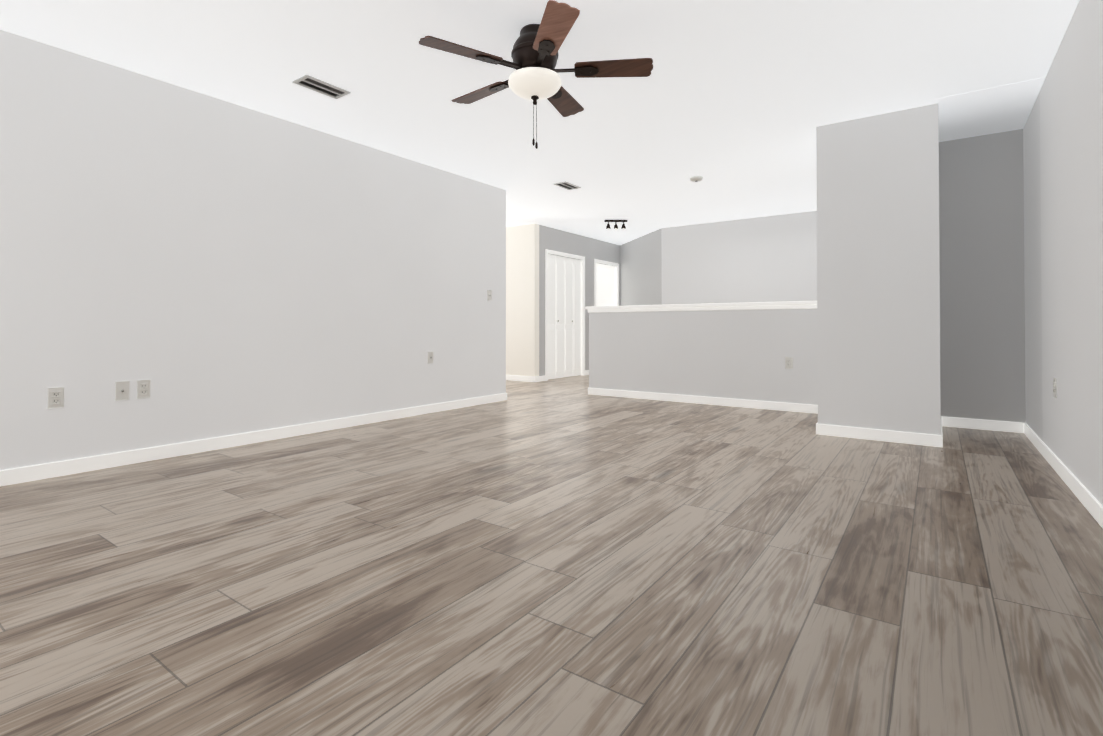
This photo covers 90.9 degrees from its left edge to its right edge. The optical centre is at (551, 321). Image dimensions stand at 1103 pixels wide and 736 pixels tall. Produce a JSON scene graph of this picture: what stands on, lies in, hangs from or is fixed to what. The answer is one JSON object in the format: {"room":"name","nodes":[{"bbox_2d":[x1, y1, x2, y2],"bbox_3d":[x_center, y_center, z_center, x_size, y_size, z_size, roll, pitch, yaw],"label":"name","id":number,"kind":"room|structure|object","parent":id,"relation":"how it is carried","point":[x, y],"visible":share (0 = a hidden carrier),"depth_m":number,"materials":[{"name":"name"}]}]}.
{"room":"empty living room","nodes":[
{"label":"empty living room","id":0,"kind":"room"},
{"bbox_2d":[0,29,505,469],"bbox_3d":[-2.830,-0.341,3.204,0.120,2.455,7.780,0,-1,35],"label":"wall","id":1,"kind":"structure","parent":0,"point":[207,266],"depth_m":3.75,"materials":[{"name":"grey paint"}]},
{"bbox_2d":[47,387,63,408],"bbox_3d":[-2.824,0.435,3.094,0.014,0.115,0.075,0,-1,35],"label":"electrical outlet","id":2,"kind":"object","parent":1,"relation":"attached to","point":[55,397],"visible":1,"depth_m":3.09,"materials":[{"name":"white plastic"}]},
{"bbox_2d":[115,381,129,400],"bbox_3d":[-2.642,0.428,3.345,0.020,0.115,0.075,0,-1,35],"label":"electrical outlet","id":3,"kind":"object","parent":1,"relation":"attached to","point":[122,390],"visible":1,"depth_m":3.34,"materials":[{"name":"white plastic"}]},
{"bbox_2d":[137,380,149,398],"bbox_3d":[-2.581,0.429,3.436,0.014,0.115,0.075,0,-1,35],"label":"electrical outlet","id":4,"kind":"object","parent":1,"relation":"attached to","point":[143,388],"visible":1,"depth_m":3.43,"materials":[{"name":"white plastic"}]},
{"bbox_2d":[428,352,432,363],"bbox_3d":[-1.196,0.358,5.385,0.020,0.115,0.075,0,-1,35],"label":"electrical outlet","id":5,"kind":"object","parent":1,"relation":"attached to","point":[430,357],"visible":1,"depth_m":5.38,"materials":[{"name":"white plastic"}]},
{"bbox_2d":[487,290,491,299],"bbox_3d":[-0.692,-0.295,6.101,0.022,0.115,0.075,0,-1,35],"label":"light switch","id":6,"kind":"object","parent":1,"relation":"attached to","point":[489,294],"visible":1,"depth_m":6.10,"materials":[{"name":"white plastic"}]},
{"bbox_2d":[0,370,1102,527],"bbox_3d":[-1.484,0.862,5.057,9.440,0.085,12.380,0,-1,35],"label":"baseboard","id":7,"kind":"structure","parent":1,"relation":"attached to","point":[1089,501],"depth_m":4.08,"materials":[{"name":"white paint"}]},
{"bbox_2d":[506,223,538,376],"bbox_3d":[-1.777,-0.279,9.530,3.800,2.455,0.120,0,-1,35],"label":"wall","id":8,"kind":"structure","parent":0,"point":[522,300],"depth_m":8.52,"materials":[{"name":"beige paint"}]},
{"bbox_2d":[0,0,1078,244],"bbox_3d":[-1.325,-1.588,5.201,9.560,0.082,13.000,0,-1,35],"label":"ceiling","id":9,"kind":"structure","parent":0,"point":[734,104],"depth_m":3.48,"materials":[{"name":"white paint"}]},
{"bbox_2d":[292,74,350,98],"bbox_3d":[-1.528,-1.559,3.617,0.170,0.011,0.320,0,-1,35],"label":"ceiling vent","id":10,"kind":"object","parent":9,"relation":"in","point":[319,86],"visible":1,"depth_m":3.61,"materials":[{"name":"silver metal"}]},
{"bbox_2d":[419,0,652,148],"bbox_3d":[-0.109,-1.249,2.966,1.198,0.643,1.220,0,-1,35],"label":"fan","id":11,"kind":"object","parent":9,"relation":"hanging from","point":[534,76],"visible":1,"depth_m":2.85,"materials":[{"name":"brown wood"}]},
{"bbox_2d":[553,181,580,189],"bbox_3d":[0.178,-1.534,6.146,0.170,0.011,0.320,0,-1,35],"label":"ceiling vent","id":12,"kind":"object","parent":9,"relation":"in","point":[567,185],"visible":0.98,"depth_m":6.13,"materials":[{"name":"silver metal"}]},
{"bbox_2d":[604,220,626,228],"bbox_3d":[0.965,-1.452,8.136,0.340,0.136,0.072,0,-1,-2],"label":"light bar","id":13,"kind":"object","parent":9,"relation":"attached to","point":[615,225],"visible":0.98,"depth_m":8.11,"materials":[{"name":"brown metal"}]},
{"bbox_2d":[690,176,702,181],"bbox_3d":[1.554,-1.522,5.820,0.136,0.041,0.136,0,-1,35],"label":"smoke detector","id":14,"kind":"object","parent":9,"relation":"attached to","point":[696,178],"visible":1,"depth_m":5.78,"materials":[{"name":"white plastic"}]},
{"bbox_2d":[0,375,1102,735],"bbox_3d":[-1.325,0.936,5.177,9.560,0.060,13.000,0,-1,35],"label":"floor","id":15,"kind":"structure","parent":0,"point":[562,557],"depth_m":1.81,"materials":[{"name":"brown wood"}]},
{"bbox_2d":[539,225,619,375],"bbox_3d":[0.283,-0.276,9.773,0.720,2.455,2.660,0,-1,35],"label":"wall","id":16,"kind":"structure","parent":0,"point":[589,249],"depth_m":9.37,"materials":[{"name":"grey paint"}]},
{"bbox_2d":[548,254,580,378],"bbox_3d":[0.218,-0.072,9.107,0.062,2.018,1.044,0,-1,35],"label":"bifold closet door","id":17,"kind":"structure","parent":16,"relation":"in","point":[564,316],"depth_m":9.10,"materials":[{"name":"white paint"}]},
{"bbox_2d":[545,249,618,380],"bbox_3d":[0.562,-0.094,9.635,0.134,2.087,2.434,0,-1,35],"label":"door frame","id":18,"kind":"structure","parent":16,"relation":"attached to","point":[582,258],"depth_m":9.52,"materials":[{"name":"white paint"}]},
{"bbox_2d":[596,263,615,305],"bbox_3d":[1.029,-0.061,10.229,0.097,2.018,0.794,0,-1,35],"label":"window","id":19,"kind":"structure","parent":16,"relation":"in","point":[605,285],"depth_m":10.23,"materials":[{"name":"white glass"}]},
{"bbox_2d":[620,229,661,305],"bbox_3d":[1.623,-0.277,9.736,0.120,2.455,1.906,0,-1,-13],"label":"wall","id":20,"kind":"structure","parent":0,"point":[641,270],"depth_m":9.57,"materials":[{"name":"grey paint"}]},
{"bbox_2d":[589,308,817,404],"bbox_3d":[1.657,0.378,6.108,2.815,1.075,0.120,0,-1,35],"label":"wall","id":21,"kind":"structure","parent":0,"point":[737,354],"depth_m":5.98,"materials":[{"name":"grey paint"}]},
{"bbox_2d":[585,301,816,311],"bbox_3d":[1.643,-0.159,6.123,2.850,0.074,0.190,0,-1,35],"label":"trim","id":22,"kind":"structure","parent":21,"relation":"on","point":[742,306],"depth_m":5.95,"materials":[{"name":"white paint"}]},
{"bbox_2d":[785,357,792,368],"bbox_3d":[2.405,0.419,5.498,0.075,0.120,0.014,0,-1,35],"label":"outlet","id":23,"kind":"object","parent":21,"relation":"attached to","point":[788,362],"visible":1,"depth_m":5.49,"materials":[{"name":"white plastic"}]},
{"bbox_2d":[661,211,816,304],"bbox_3d":[3.536,-0.297,7.627,4.210,2.455,0.120,0,-1,35],"label":"wall","id":24,"kind":"structure","parent":0,"point":[767,259],"depth_m":8.06,"materials":[{"name":"grey paint"}]},
{"bbox_2d":[816,103,940,434],"bbox_3d":[2.803,-0.327,4.610,0.795,2.455,1.250,0,-1,35],"label":"wall","id":25,"kind":"structure","parent":0,"point":[878,317],"depth_m":4.08,"materials":[{"name":"grey paint"}]},
{"bbox_2d":[938,103,940,414],"bbox_3d":[3.059,-0.330,4.282,0.002,2.455,1.008,0,-1,35],"label":"wall","id":26,"kind":"structure","parent":0,"point":[939,267],"depth_m":3.87,"materials":[{"name":"grey paint"}]},
{"bbox_2d":[939,129,1025,422],"bbox_3d":[3.613,-0.328,4.581,0.560,2.455,0.120,0,-1,35],"label":"wall","id":27,"kind":"structure","parent":0,"point":[982,288],"depth_m":4.52,"materials":[{"name":"grey paint"}]},
{"bbox_2d":[1023,0,1102,505],"bbox_3d":[2.560,-0.348,2.508,0.120,2.455,12.880,0,-1,35],"label":"wall","id":28,"kind":"structure","parent":0,"point":[1071,136],"depth_m":2.90,"materials":[{"name":"grey paint"}]},
{"bbox_2d":[1053,378,1056,397],"bbox_3d":[3.011,0.397,3.248,0.014,0.115,0.075,0,-1,35],"label":"electrical outlet","id":29,"kind":"object","parent":28,"relation":"attached to","point":[1055,387],"visible":1,"depth_m":3.22,"materials":[{"name":"white plastic"}]}
]}

